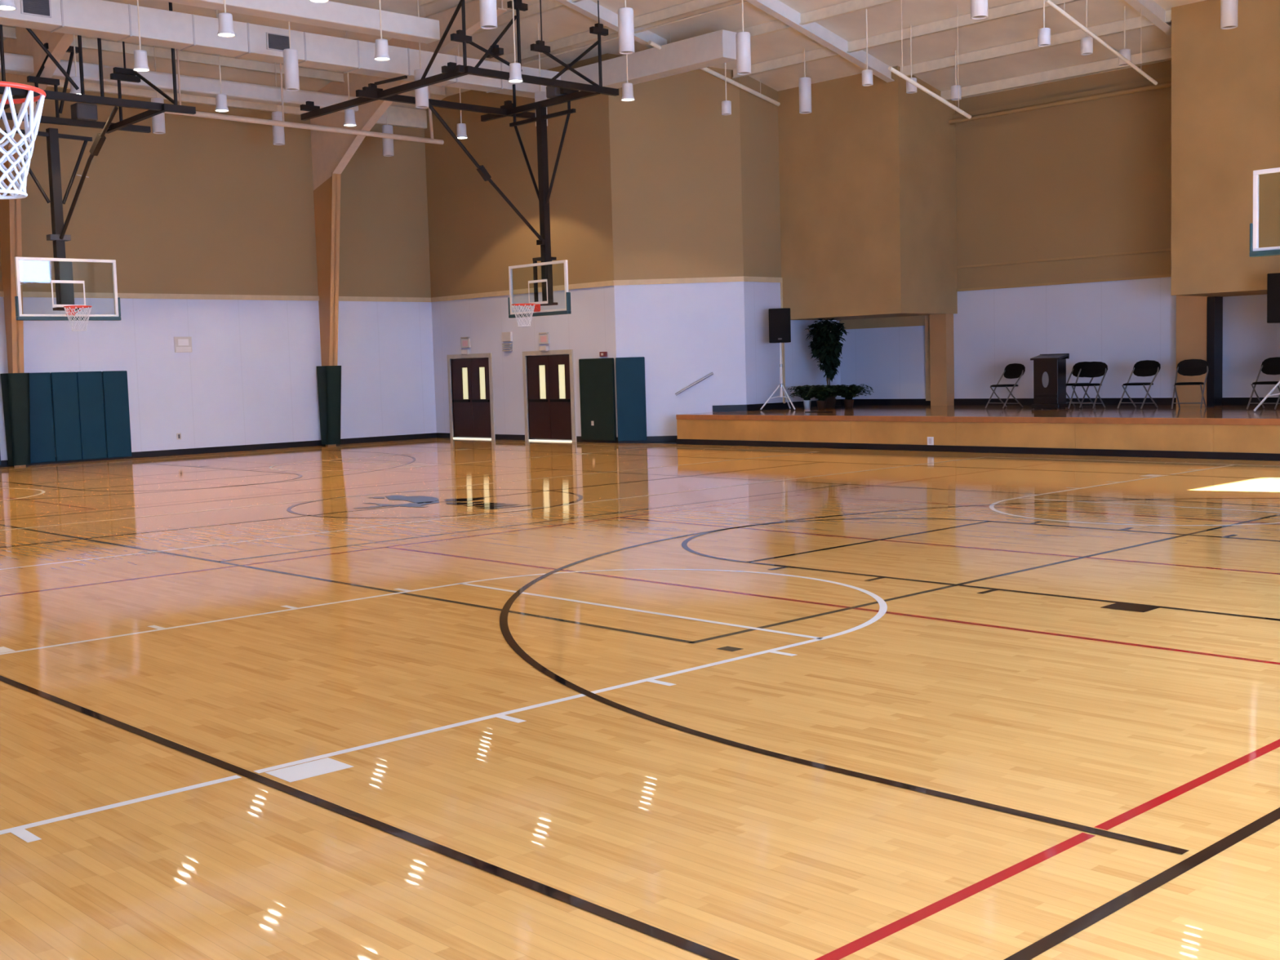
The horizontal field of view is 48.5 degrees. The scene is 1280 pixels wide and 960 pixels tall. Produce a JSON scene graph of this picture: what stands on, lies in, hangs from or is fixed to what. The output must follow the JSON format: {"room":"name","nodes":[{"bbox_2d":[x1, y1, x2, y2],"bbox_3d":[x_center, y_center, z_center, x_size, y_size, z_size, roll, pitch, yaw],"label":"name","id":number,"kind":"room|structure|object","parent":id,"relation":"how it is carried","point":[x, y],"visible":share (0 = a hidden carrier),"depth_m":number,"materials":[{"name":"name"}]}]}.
{"room":"sports hall","nodes":[
{"label":"sports hall","id":0,"kind":"room"},
{"bbox_2d":[0,86,436,460],"bbox_3d":[-14.240,-4.428,27.228,25.100,8.600,0.250,-6,6,-43],"label":"wall","id":1,"kind":"structure","parent":0,"point":[205,206],"depth_m":31.78,"materials":[{"name":"paint"}]},
{"bbox_2d":[0,370,131,465],"bbox_3d":[-12.637,-1.231,28.660,4.816,1.830,0.069,-6,6,-43],"label":"pad","id":2,"kind":"object","parent":1,"relation":"attached to","point":[77,400],"visible":0.93,"depth_m":29.54,"materials":[{"name":"teal plastic"}]},
{"bbox_2d":[173,336,191,352],"bbox_3d":[-9.993,-2.963,31.115,0.400,0.340,0.034,-6,6,-43],"label":"air vent","id":3,"kind":"object","parent":1,"relation":"in","point":[182,344],"visible":1,"depth_m":31.10,"materials":[{"name":"white plastic"}]},
{"bbox_2d":[0,291,431,302],"bbox_3d":[-14.229,-3.570,27.091,24.800,0.110,0.030,-6,6,-43],"label":"trim","id":4,"kind":"structure","parent":1,"relation":"attached to","point":[25,294],"depth_m":31.62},
{"bbox_2d":[0,432,436,466],"bbox_3d":[-14.135,-0.192,27.363,24.800,0.130,0.020,-6,6,-43],"label":"baseboard","id":5,"kind":"structure","parent":1,"relation":"attached to","point":[433,435],"depth_m":32.28,"materials":[{"name":"black rubber"}]},
{"bbox_2d":[47,79,426,128],"bbox_3d":[-14.288,-7.981,26.741,24.700,0.440,0.119,-6,6,-43],"label":"trim","id":6,"kind":"structure","parent":1,"relation":"attached to","point":[397,116],"depth_m":31.92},
{"bbox_2d":[424,53,617,441],"bbox_3d":[-2.910,-5.526,33.146,0.220,9.200,7.000,-6,6,-43],"label":"wall","id":7,"kind":"structure","parent":0,"point":[475,236],"depth_m":33.09,"materials":[{"name":"paint"}]},
{"bbox_2d":[0,0,736,99],"bbox_3d":[-8.898,-7.551,21.005,24.650,0.535,5.315,-6,6,-43],"label":"air duct","id":8,"kind":"object","parent":7,"relation":"attached to","point":[100,19],"visible":0.8,"depth_m":26.63,"materials":[{"name":"metal"}]},
{"bbox_2d":[20,0,51,17],"bbox_3d":[-9.802,-7.687,23.075,0.480,0.300,0.025,-6,6,-43],"label":"vent","id":9,"kind":"object","parent":8,"relation":"attached to","point":[28,8],"depth_m":23.06,"materials":[{"name":"grey metal"}]},
{"bbox_2d":[266,31,289,51],"bbox_3d":[-6.620,-8.016,26.052,0.480,0.300,0.035,-6,6,-43],"label":"vent","id":10,"kind":"object","parent":8,"relation":"attached to","point":[275,41],"depth_m":26.02,"materials":[{"name":"grey metal"}]},
{"bbox_2d":[447,352,494,439],"bbox_3d":[-4.092,-2.036,34.677,0.135,2.070,1.780,-6,6,-43],"label":"door","id":11,"kind":"structure","parent":7,"relation":"in","point":[473,401],"depth_m":34.68,"materials":[{"name":"brown wood"}]},
{"bbox_2d":[431,280,613,302],"bbox_3d":[-2.900,-4.372,33.079,0.030,0.110,6.800,-6,6,-43],"label":"trim","id":12,"kind":"structure","parent":7,"relation":"attached to","point":[605,283],"depth_m":32.97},
{"bbox_2d":[436,432,618,443],"bbox_3d":[-2.799,-0.994,33.351,0.020,0.130,6.800,-6,6,-43],"label":"baseboard","id":13,"kind":"structure","parent":7,"relation":"attached to","point":[439,435],"depth_m":33.52,"materials":[{"name":"black rubber"}]},
{"bbox_2d":[522,349,575,441],"bbox_3d":[-2.052,-1.923,32.515,0.135,2.070,1.770,-6,6,-43],"label":"door","id":14,"kind":"structure","parent":7,"relation":"in","point":[550,376],"depth_m":32.50,"materials":[{"name":"brown wood"}]},
{"bbox_2d":[578,357,616,440],"bbox_3d":[-0.936,-1.765,31.210,0.072,1.800,1.110,-6,6,-43],"label":"pad","id":15,"kind":"object","parent":7,"relation":"attached to","point":[597,375],"visible":1,"depth_m":31.15,"materials":[{"name":"green plastic"}]},
{"bbox_2d":[2,0,1204,110],"bbox_3d":[-2.012,-8.824,17.518,30.300,4.186,30.700,-6,6,-43],"label":"ceiling","id":16,"kind":"structure","parent":0,"point":[562,22],"depth_m":27.99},
{"bbox_2d":[0,80,46,199],"bbox_3d":[-3.310,-4.769,6.271,0.969,6.921,3.000,-6,6,-43],"label":"basketball hoop","id":17,"kind":"object","parent":16,"relation":"hanging from","point":[34,117],"visible":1,"depth_m":6.66,"materials":[{"name":"white fabric"}]},
{"bbox_2d":[0,1,195,331],"bbox_3d":[-10.112,-5.935,25.299,3.900,6.507,2.602,-6,6,-43],"label":"basketball hoop","id":18,"kind":"object","parent":16,"relation":"hanging from","point":[85,115],"visible":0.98,"depth_m":26.05,"materials":[{"name":"black metal"}]},
{"bbox_2d":[133,0,150,71],"bbox_3d":[-8.087,-8.054,22.834,0.264,2.890,0.264,-6,6,-43],"label":"ceiling lamp","id":19,"kind":"object","parent":16,"relation":"hanging from","point":[140,60],"visible":1,"depth_m":22.86,"materials":[{"name":"white"}]},
{"bbox_2d":[151,45,165,133],"bbox_3d":[-9.772,-7.929,28.748,0.250,1.800,0.250,-6,6,-43],"label":"ceiling lamp","id":20,"kind":"object","parent":16,"relation":"hanging from","point":[157,121],"visible":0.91,"depth_m":28.70,"materials":[{"name":"white metal"}]},
{"bbox_2d":[214,9,229,111],"bbox_3d":[-7.865,-8.100,26.549,0.264,2.380,0.264,-6,6,-43],"label":"ceiling lamp","id":21,"kind":"object","parent":16,"relation":"hanging from","point":[220,99],"visible":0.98,"depth_m":26.56,"materials":[{"name":"white"}]},
{"bbox_2d":[2,26,445,96],"bbox_3d":[-13.467,-8.318,25.517,24.274,0.200,0.090,-6,6,-43],"label":"purlin","id":22,"kind":"object","parent":16,"relation":"attached to","point":[8,32],"visible":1,"depth_m":29.67,"materials":[{"name":"metal"}]},
{"bbox_2d":[217,0,235,37],"bbox_3d":[-6.095,-8.233,20.645,0.264,3.480,0.264,-6,6,-43],"label":"ceiling lamp","id":23,"kind":"object","parent":16,"relation":"hanging from","point":[225,20],"visible":1,"depth_m":20.69,"materials":[{"name":"white metal"}]},
{"bbox_2d":[271,62,284,145],"bbox_3d":[-7.808,-8.132,30.590,0.250,1.800,0.250,-6,6,-43],"label":"ceiling lamp","id":24,"kind":"object","parent":16,"relation":"hanging from","point":[278,135],"visible":0.88,"depth_m":30.54,"materials":[{"name":"white metal"}]},
{"bbox_2d":[283,21,299,91],"bbox_3d":[-6.121,-8.257,24.746,0.250,2.880,0.250,-6,6,-43],"label":"ceiling lamp","id":25,"kind":"object","parent":16,"relation":"hanging from","point":[290,55],"visible":1,"depth_m":24.73,"materials":[{"name":"white metal"}]},
{"bbox_2d":[158,0,439,44],"bbox_3d":[-11.046,-7.596,19.736,19.800,0.360,0.420,-6,6,-43],"label":"ceiling beam","id":26,"kind":"structure","parent":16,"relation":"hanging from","point":[332,15],"depth_m":24.89,"materials":[{"name":"paint"}]},
{"bbox_2d":[163,48,444,144],"bbox_3d":[-6.955,-8.262,30.150,6.661,1.704,0.110,-6,6,-43],"label":"ceiling pipe","id":27,"kind":"object","parent":16,"relation":"hanging from","point":[201,114],"visible":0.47,"depth_m":29.94,"materials":[{"name":"beige metal"}]},
{"bbox_2d":[343,31,356,126],"bbox_3d":[-5.862,-8.307,28.496,0.264,2.370,0.264,-6,6,-43],"label":"ceiling lamp","id":28,"kind":"object","parent":16,"relation":"hanging from","point":[349,115],"visible":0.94,"depth_m":28.50,"materials":[{"name":"white"}]},
{"bbox_2d":[373,0,390,61],"bbox_3d":[-4.158,-8.433,22.531,0.264,3.470,0.264,-6,6,-43],"label":"ceiling lamp","id":29,"kind":"object","parent":16,"relation":"hanging from","point":[381,45],"visible":1,"depth_m":22.59,"materials":[{"name":"white"}]},
{"bbox_2d":[382,109,394,156],"bbox_3d":[-5.804,-8.340,32.608,0.250,1.780,0.250,-6,6,-43],"label":"ceiling lamp","id":30,"kind":"object","parent":16,"relation":"hanging from","point":[388,144],"visible":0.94,"depth_m":32.55,"materials":[{"name":"white metal"}]},
{"bbox_2d":[413,0,428,108],"bbox_3d":[-4.152,-8.443,26.731,0.250,2.823,0.250,-6,6,-43],"label":"ceiling lamp","id":31,"kind":"object","parent":16,"relation":"hanging from","point":[421,95],"visible":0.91,"depth_m":26.72,"materials":[{"name":"white metal"}]},
{"bbox_2d":[300,0,618,326],"bbox_3d":[-3.630,-6.561,28.581,4.400,6.979,6.072,-6,6,-43],"label":"basketball hoop","id":32,"kind":"object","parent":16,"relation":"hanging from","point":[559,91],"visible":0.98,"depth_m":28.29,"materials":[{"name":"black metal"}]},
{"bbox_2d":[456,44,467,139],"bbox_3d":[-3.857,-8.424,30.450,0.264,2.177,0.264,-6,6,-43],"label":"ceiling lamp","id":33,"kind":"object","parent":16,"relation":"hanging from","point":[460,127],"visible":0.9,"depth_m":30.45,"materials":[{"name":"white"}]},
{"bbox_2d":[479,0,497,29],"bbox_3d":[-2.256,-8.341,20.616,0.250,3.481,0.250,-6,6,-43],"label":"ceiling lamp","id":34,"kind":"object","parent":16,"relation":"hanging from","point":[488,11],"visible":1,"depth_m":20.64,"materials":[{"name":"white metal"}]},
{"bbox_2d":[507,0,523,83],"bbox_3d":[-2.200,-8.335,24.589,0.264,2.835,0.264,-6,6,-43],"label":"ceiling lamp","id":35,"kind":"object","parent":16,"relation":"hanging from","point":[515,73],"visible":1,"depth_m":24.61,"materials":[{"name":"white"}]},
{"bbox_2d":[470,0,582,35],"bbox_3d":[2.976,-9.040,22.803,0.090,0.200,21.800,-6,6,-43],"label":"purlin","id":36,"kind":"object","parent":16,"relation":"attached to","point":[547,5],"visible":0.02,"depth_m":28.23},
{"bbox_2d":[534,22,547,126],"bbox_3d":[-2.054,-8.323,29.198,0.250,2.071,0.250,-6,6,-43],"label":"ceiling lamp","id":37,"kind":"object","parent":16,"relation":"hanging from","point":[540,95],"visible":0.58,"depth_m":29.14,"materials":[{"name":"white metal"}]},
{"bbox_2d":[555,0,666,48],"bbox_3d":[-0.664,-9.108,27.923,3.300,1.066,0.180,-6,6,-43],"label":"rafter","id":38,"kind":"object","parent":16,"relation":"attached to","point":[588,8],"visible":0.56,"depth_m":27.91,"materials":[{"name":"paint"}]},
{"bbox_2d":[488,0,735,62],"bbox_3d":[4.003,-8.818,23.785,0.090,0.200,25.090,-6,6,-43],"label":"purlin","id":39,"kind":"object","parent":16,"relation":"attached to","point":[693,6],"visible":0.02,"depth_m":28.08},
{"bbox_2d":[617,0,634,54],"bbox_3d":[-0.251,-8.226,22.581,0.250,2.826,0.250,-6,6,-43],"label":"ceiling lamp","id":40,"kind":"object","parent":16,"relation":"hanging from","point":[625,15],"visible":1,"depth_m":22.57,"materials":[{"name":"white metal"}]},
{"bbox_2d":[621,54,635,101],"bbox_3d":[-0.257,-8.223,26.634,0.264,2.177,0.264,-6,6,-43],"label":"ceiling lamp","id":41,"kind":"object","parent":16,"relation":"hanging from","point":[627,88],"visible":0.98,"depth_m":26.63,"materials":[{"name":"white"}]},
{"bbox_2d":[524,0,748,64],"bbox_3d":[1.119,-8.960,27.137,0.044,0.210,10.600,-6,6,-43],"label":"conduit","id":42,"kind":"object","parent":16,"relation":"hanging from","point":[744,2],"visible":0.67,"depth_m":28.03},
{"bbox_2d":[648,31,780,106],"bbox_3d":[1.600,-8.550,29.565,3.868,1.145,0.090,-6,6,-43],"label":"conduit","id":43,"kind":"object","parent":16,"relation":"hanging from","point":[650,42],"visible":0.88,"depth_m":29.93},
{"bbox_2d":[735,0,751,75],"bbox_3d":[1.766,-8.111,24.490,0.250,2.177,0.250,-6,6,-43],"label":"ceiling lamp","id":44,"kind":"object","parent":16,"relation":"hanging from","point":[743,46],"visible":1,"depth_m":24.45,"materials":[{"name":"white metal"}]},
{"bbox_2d":[798,48,811,113],"bbox_3d":[3.312,-8.020,28.567,0.250,1.260,0.250,-6,6,-43],"label":"ceiling lamp","id":45,"kind":"object","parent":16,"relation":"hanging from","point":[804,83],"visible":1,"depth_m":28.49,"materials":[{"name":"white metal"}]},
{"bbox_2d":[733,0,900,38],"bbox_3d":[4.537,-8.623,25.289,0.090,0.200,13.400,-6,6,-43],"label":"purlin","id":46,"kind":"object","parent":16,"relation":"attached to","point":[853,6],"visible":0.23,"depth_m":26.51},
{"bbox_2d":[745,0,894,82],"bbox_3d":[1.397,-9.025,25.332,10.750,2.816,0.180,-6,6,-43],"label":"rafter","id":47,"kind":"object","parent":16,"relation":"attached to","point":[777,9],"visible":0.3,"depth_m":27.35,"materials":[{"name":"paint"}]},
{"bbox_2d":[862,8,872,86],"bbox_3d":[4.127,-7.976,25.871,0.200,1.554,0.200,-6,6,-43],"label":"ceiling lamp","id":48,"kind":"object","parent":16,"relation":"hanging from","point":[867,74],"visible":1,"depth_m":25.85,"materials":[{"name":"white metal"}]},
{"bbox_2d":[732,0,1080,79],"bbox_3d":[6.077,-8.369,25.757,0.090,0.200,11.950,-6,6,-43],"label":"ceiling beam","id":49,"kind":"structure","parent":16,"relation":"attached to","point":[1027,6],"depth_m":26.83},
{"bbox_2d":[888,0,971,119],"bbox_3d":[5.121,-7.688,25.063,2.417,2.380,0.070,-6,6,-43],"label":"conduit","id":50,"kind":"object","parent":16,"relation":"hanging from","point":[891,68],"visible":1,"depth_m":25.05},
{"bbox_2d":[951,50,961,100],"bbox_3d":[6.131,-7.861,27.603,0.200,0.936,0.200,-6,6,-43],"label":"ceiling lamp","id":51,"kind":"object","parent":16,"relation":"hanging from","point":[956,90],"visible":1,"depth_m":27.56,"materials":[{"name":"white metal"}]},
{"bbox_2d":[970,0,987,19],"bbox_3d":[4.984,-7.932,20.931,0.250,2.200,0.250,-6,6,-43],"label":"ceiling lamp","id":52,"kind":"object","parent":16,"relation":"hanging from","point":[979,8],"visible":1,"depth_m":20.91,"materials":[{"name":"white metal"}]},
{"bbox_2d":[900,9,1171,76],"bbox_3d":[7.230,-8.135,26.665,0.090,0.200,5.730,-6,6,-43],"label":"purlin","id":53,"kind":"object","parent":16,"relation":"attached to","point":[1132,24],"visible":0.82,"depth_m":26.67,"materials":[{"name":"metal"}]},
{"bbox_2d":[1037,0,1050,46],"bbox_3d":[6.522,-7.843,22.965,0.200,1.613,0.200,-6,6,-43],"label":"ceiling lamp","id":54,"kind":"object","parent":16,"relation":"hanging from","point":[1043,33],"visible":1,"depth_m":22.95,"materials":[{"name":"white metal"}]},
{"bbox_2d":[940,47,1171,100],"bbox_3d":[8.258,-7.912,27.646,0.090,0.200,5.730,-6,6,-43],"label":"purlin","id":55,"kind":"object","parent":16,"relation":"attached to","point":[1164,54],"visible":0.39,"depth_m":27.71,"materials":[{"name":"metal"}]},
{"bbox_2d":[1080,0,1093,55],"bbox_3d":[7.454,-7.790,23.737,0.200,1.331,0.200,-6,6,-43],"label":"ceiling lamp","id":56,"kind":"object","parent":16,"relation":"hanging from","point":[1086,43],"visible":1,"depth_m":23.71,"materials":[{"name":"white metal"}]},
{"bbox_2d":[1044,0,1157,84],"bbox_3d":[7.593,-7.724,23.266,3.564,2.085,0.060,-6,6,-43],"label":"conduit","id":57,"kind":"object","parent":16,"relation":"attached to","point":[1050,2],"visible":1,"depth_m":23.23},
{"bbox_2d":[1118,5,1130,66],"bbox_3d":[8.436,-7.733,24.749,0.200,1.002,0.200,-6,6,-43],"label":"ceiling lamp","id":58,"kind":"object","parent":16,"relation":"hanging from","point":[1125,52],"visible":0.83,"depth_m":24.71,"materials":[{"name":"white metal"}]},
{"bbox_2d":[1124,0,1171,35],"bbox_3d":[5.374,-8.804,21.116,10.750,2.816,0.180,-6,6,-43],"label":"rafter","id":59,"kind":"object","parent":16,"relation":"attached to","point":[1152,11],"visible":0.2,"depth_m":24.37,"materials":[{"name":"paint"}]},
{"bbox_2d":[1220,0,1238,29],"bbox_3d":[9.152,-7.695,22.084,0.250,1.308,0.250,-6,6,-43],"label":"ceiling lamp","id":60,"kind":"object","parent":16,"relation":"hanging from","point":[1228,8],"visible":1,"depth_m":22.02,"materials":[{"name":"white metal"}]},
{"bbox_2d":[1249,167,1279,257],"bbox_3d":[8.701,-5.525,17.074,0.968,5.857,2.850,-6,6,-43],"label":"basketball hoop","id":61,"kind":"object","parent":16,"relation":"hanging from","point":[1255,251],"visible":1,"depth_m":18.30,"materials":[{"name":"white metal"}]},
{"bbox_2d":[0,438,1279,959],"bbox_3d":[-1.852,0.337,18.357,30.300,0.203,30.800,-6,6,-43],"label":"floor","id":62,"kind":"structure","parent":0,"point":[426,699],"depth_m":6.97,"materials":[{"name":"brown wood"}]},
{"bbox_2d":[0,26,76,466],"bbox_3d":[-7.789,-5.321,23.052,0.220,10.673,14.600,-6,6,-43],"label":"support column","id":63,"kind":"structure","parent":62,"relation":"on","point":[11,242],"depth_m":27.81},
{"bbox_2d":[0,373,31,465],"bbox_3d":[-12.467,-1.218,28.491,0.420,1.840,0.410,-6,6,-43],"label":"pad","id":64,"kind":"object","parent":63,"relation":"attached to","point":[15,386],"visible":1,"depth_m":28.39,"materials":[{"name":"green plastic"}]},
{"bbox_2d":[0,52,358,112],"bbox_3d":[-14.075,-7.479,24.135,21.380,0.320,0.360,-6,6,-43],"label":"ceiling beam","id":65,"kind":"structure","parent":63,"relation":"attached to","point":[15,64],"depth_m":28.71,"materials":[{"name":"metal"}]},
{"bbox_2d":[310,0,506,445],"bbox_3d":[-5.060,-5.161,30.656,0.220,8.990,7.300,-6,6,-43],"label":"support column","id":66,"kind":"structure","parent":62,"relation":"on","point":[331,152],"depth_m":32.55,"materials":[{"name":"wood"}]},
{"bbox_2d":[316,365,341,444],"bbox_3d":[-7.260,-1.756,33.376,0.420,1.840,0.410,-6,6,-43],"label":"pad","id":67,"kind":"object","parent":66,"relation":"attached to","point":[329,377],"visible":1,"depth_m":33.27,"materials":[{"name":"green plastic"}]},
{"bbox_2d":[675,404,1279,461],"bbox_3d":[7.152,-0.995,26.684,5.000,0.620,14.260,-6,6,-43],"label":"stage","id":68,"kind":"object","parent":62,"relation":"on","point":[1222,432],"visible":1,"depth_m":24.63,"materials":[{"name":"brown wood"}]},
{"bbox_2d":[760,342,795,409],"bbox_3d":[2.980,-2.245,30.779,0.777,1.441,0.812,-1,5,9],"label":"speaker stand","id":69,"kind":"object","parent":68,"relation":"on","point":[781,384],"visible":1,"depth_m":30.71,"materials":[{"name":"white metal"}]},
{"bbox_2d":[768,307,791,342],"bbox_3d":[3.019,-3.324,30.635,0.464,0.730,0.356,-1,5,9],"label":"loudspeaker","id":70,"kind":"object","parent":69,"relation":"on","point":[780,326],"visible":1,"depth_m":30.46,"materials":[{"name":"black plastic"}]},
{"bbox_2d":[787,384,822,408],"bbox_3d":[3.636,-1.815,31.051,0.920,0.520,0.888,-3,5,-13],"label":"potted fern","id":71,"kind":"object","parent":68,"relation":"on","point":[806,401],"visible":0.56,"depth_m":30.93,"materials":[{"name":"green plant"}]},
{"bbox_2d":[801,384,839,409],"bbox_3d":[3.897,-1.774,30.451,0.936,0.519,0.888,-6,6,-43],"label":"potted fern","id":72,"kind":"object","parent":68,"relation":"on","point":[820,393],"visible":1,"depth_m":30.35,"materials":[{"name":"green plant"}]},
{"bbox_2d":[805,318,848,408],"bbox_3d":[4.079,-2.548,31.062,0.889,1.954,1.008,-6,6,-43],"label":"potted tree","id":73,"kind":"object","parent":68,"relation":"on","point":[827,348],"visible":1,"depth_m":30.88,"materials":[{"name":"green plant"}]},
{"bbox_2d":[829,384,873,408],"bbox_3d":[4.505,-1.805,30.627,1.149,0.518,1.109,-6,6,-43],"label":"potted fern","id":74,"kind":"object","parent":68,"relation":"on","point":[844,391],"visible":0.97,"depth_m":30.45,"materials":[{"name":"green plant"}]},
{"bbox_2d":[985,363,1025,408],"bbox_3d":[7.195,-1.853,28.005,0.618,0.872,0.554,-4,5,-29],"label":"folding chair","id":75,"kind":"object","parent":68,"relation":"on","point":[1013,371],"visible":1,"depth_m":28.01,"materials":[{"name":"black plastic"}]},
{"bbox_2d":[1030,353,1069,408],"bbox_3d":[7.760,-1.866,26.923,0.560,1.037,0.500,2,6,39],"label":"lectern","id":76,"kind":"object","parent":68,"relation":"on","point":[1049,370],"visible":1,"depth_m":26.77,"materials":[{"name":"black paint"}]},
{"bbox_2d":[1066,361,1095,408],"bbox_3d":[8.371,-1.823,27.196,0.618,0.872,0.554,-5,6,-39],"label":"folding chair","id":77,"kind":"object","parent":68,"relation":"on","point":[1075,370],"visible":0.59,"depth_m":27.35,"materials":[{"name":"black plastic"}]},
{"bbox_2d":[1067,361,1107,408],"bbox_3d":[8.379,-1.776,26.606,0.554,0.872,0.618,3,6,43],"label":"folding chair","id":78,"kind":"object","parent":68,"relation":"on","point":[1090,369],"visible":1,"depth_m":26.67,"materials":[{"name":"black plastic"}]},
{"bbox_2d":[1117,360,1160,408],"bbox_3d":[9.113,-1.747,25.973,0.618,0.872,0.554,-5,6,-37],"label":"folding chair","id":79,"kind":"object","parent":68,"relation":"on","point":[1146,367],"visible":1,"depth_m":26.02,"materials":[{"name":"black plastic"}]},
{"bbox_2d":[1171,359,1208,408],"bbox_3d":[9.733,-1.700,25.170,0.554,0.872,0.618,1,5,33],"label":"folding chair","id":80,"kind":"object","parent":68,"relation":"on","point":[1190,367],"visible":1,"depth_m":25.27,"materials":[{"name":"black plastic"}]},
{"bbox_2d":[1246,356,1279,409],"bbox_3d":[10.631,-1.633,24.001,0.618,0.872,0.554,-5,6,-39],"label":"folding chair","id":81,"kind":"object","parent":68,"relation":"on","point":[1271,366],"visible":0.96,"depth_m":24.12,"materials":[{"name":"black plastic"}]},
{"bbox_2d":[1253,380,1279,411],"bbox_3d":[10.347,-1.823,22.959,0.777,1.421,0.812,2,6,37],"label":"speaker stand","id":82,"kind":"object","parent":68,"relation":"on","point":[1278,383],"visible":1,"depth_m":23.02,"materials":[{"name":"white metal"}]},
{"bbox_2d":[1266,272,1279,323],"bbox_3d":[10.350,-2.919,22.788,0.494,0.790,0.356,2,6,37],"label":"loudspeaker","id":83,"kind":"object","parent":82,"relation":"on","point":[1273,279],"visible":1,"depth_m":22.74,"materials":[{"name":"black plastic"}]},
{"bbox_2d":[607,53,746,436],"bbox_3d":[0.808,-5.330,30.611,2.786,9.000,0.240,-2,5,2],"label":"wall","id":84,"kind":"structure","parent":0,"point":[676,160],"depth_m":30.51,"materials":[{"name":"paint"}]},
{"bbox_2d":[615,356,646,440],"bbox_3d":[-0.190,-1.748,30.724,0.626,1.800,0.071,-2,5,1],"label":"pad","id":85,"kind":"object","parent":84,"relation":"attached to","point":[629,371],"visible":1,"depth_m":30.68,"materials":[{"name":"teal plastic"}]},
{"bbox_2d":[618,435,677,443],"bbox_3d":[0.599,-0.892,30.843,2.121,0.130,0.020,-2,5,2],"label":"baseboard","id":86,"kind":"structure","parent":84,"relation":"attached to","point":[651,438],"depth_m":30.84,"materials":[{"name":"black rubber"}]},
{"bbox_2d":[613,275,743,285],"bbox_3d":[0.834,-4.278,30.559,2.786,0.110,0.030,-2,5,2],"label":"trim","id":87,"kind":"structure","parent":84,"relation":"attached to","point":[717,279],"depth_m":30.54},
{"bbox_2d":[712,397,1279,412],"bbox_3d":[7.187,-1.445,27.533,3.764,0.140,12.420,-6,6,-43],"label":"baseboard","id":88,"kind":"structure","parent":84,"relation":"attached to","point":[1158,401],"depth_m":30.29,"materials":[{"name":"black rubber"}]},
{"bbox_2d":[738,75,840,411],"bbox_3d":[3.311,-5.184,31.645,3.230,8.400,0.200,-6,6,-43],"label":"wall","id":89,"kind":"structure","parent":0,"point":[759,131],"depth_m":30.93,"materials":[{"name":"paint"}]},
{"bbox_2d":[743,275,782,282],"bbox_3d":[2.683,-4.362,30.939,1.230,0.110,0.030,-6,6,-43],"label":"trim","id":90,"kind":"structure","parent":89,"relation":"attached to","point":[762,279],"depth_m":30.93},
{"bbox_2d":[780,282,785,403],"bbox_3d":[3.163,-3.027,31.461,0.060,2.660,0.030,-6,6,-43],"label":"trim","id":91,"kind":"structure","parent":89,"relation":"attached to","point":[781,283],"depth_m":31.47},
{"bbox_2d":[777,66,957,319],"bbox_3d":[4.896,-6.251,30.739,2.000,5.420,3.210,-6,6,-43],"label":"wall","id":92,"kind":"structure","parent":0,"point":[868,176],"depth_m":29.82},
{"bbox_2d":[948,81,1171,124],"bbox_3d":[8.440,-7.449,28.001,0.090,0.086,11.500,-6,6,-43],"label":"rail","id":93,"kind":"object","parent":92,"relation":"attached to","point":[1149,87],"visible":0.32,"depth_m":28.03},
{"bbox_2d":[839,60,1279,399],"bbox_3d":[8.722,-4.686,28.481,0.250,7.600,12.400,-6,6,-43],"label":"wall","id":94,"kind":"structure","parent":0,"point":[1094,176],"depth_m":28.49,"materials":[{"name":"paint"}]},
{"bbox_2d":[840,315,924,329],"bbox_3d":[5.429,-3.540,31.914,0.030,0.240,2.380,-6,6,-43],"label":"trim","id":95,"kind":"structure","parent":94,"relation":"attached to","point":[909,321],"depth_m":31.85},
{"bbox_2d":[924,315,930,400],"bbox_3d":[6.333,-2.662,31.024,0.060,1.860,0.220,-6,6,-43],"label":"trim","id":96,"kind":"structure","parent":94,"relation":"attached to","point":[926,317],"depth_m":31.04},
{"bbox_2d":[929,313,954,405],"bbox_3d":[6.515,-2.589,30.677,0.280,1.960,0.420,-6,6,-43],"label":"column","id":97,"kind":"structure","parent":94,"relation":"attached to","point":[941,326],"depth_m":30.56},
{"bbox_2d":[952,76,1171,119],"bbox_3d":[8.512,-7.572,28.131,0.100,0.100,11.800,-6,6,-43],"label":"trim","id":98,"kind":"structure","parent":94,"relation":"attached to","point":[1167,79],"depth_m":28.15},
{"bbox_2d":[955,274,1171,291],"bbox_3d":[8.665,-3.951,28.410,0.040,0.050,5.720,-6,6,-43],"label":"trim","id":99,"kind":"structure","parent":94,"relation":"attached to","point":[1162,275],"depth_m":28.49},
{"bbox_2d":[955,248,1171,268],"bbox_3d":[8.657,-4.437,28.377,0.025,0.045,5.720,-6,6,-43],"label":"trim","id":100,"kind":"structure","parent":94,"relation":"attached to","point":[1168,249],"depth_m":28.48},
{"bbox_2d":[1176,295,1211,405],"bbox_3d":[10.381,-2.434,26.573,0.280,2.080,0.620,-6,6,-43],"label":"column","id":101,"kind":"structure","parent":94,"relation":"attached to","point":[1191,311],"depth_m":26.48,"materials":[{"name":"wood"}]},
{"bbox_2d":[1206,296,1222,405],"bbox_3d":[10.620,-2.377,26.279,0.340,2.000,0.140,-6,6,-43],"label":"trim","id":102,"kind":"structure","parent":94,"relation":"attached to","point":[1215,304],"depth_m":26.19,"materials":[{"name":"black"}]},
{"bbox_2d":[1171,0,1279,297],"bbox_3d":[10.953,-5.934,24.315,2.000,5.380,2.920,-6,6,-43],"label":"wall","id":103,"kind":"structure","parent":0,"point":[1225,83],"depth_m":24.06,"materials":[{"name":"paint"}]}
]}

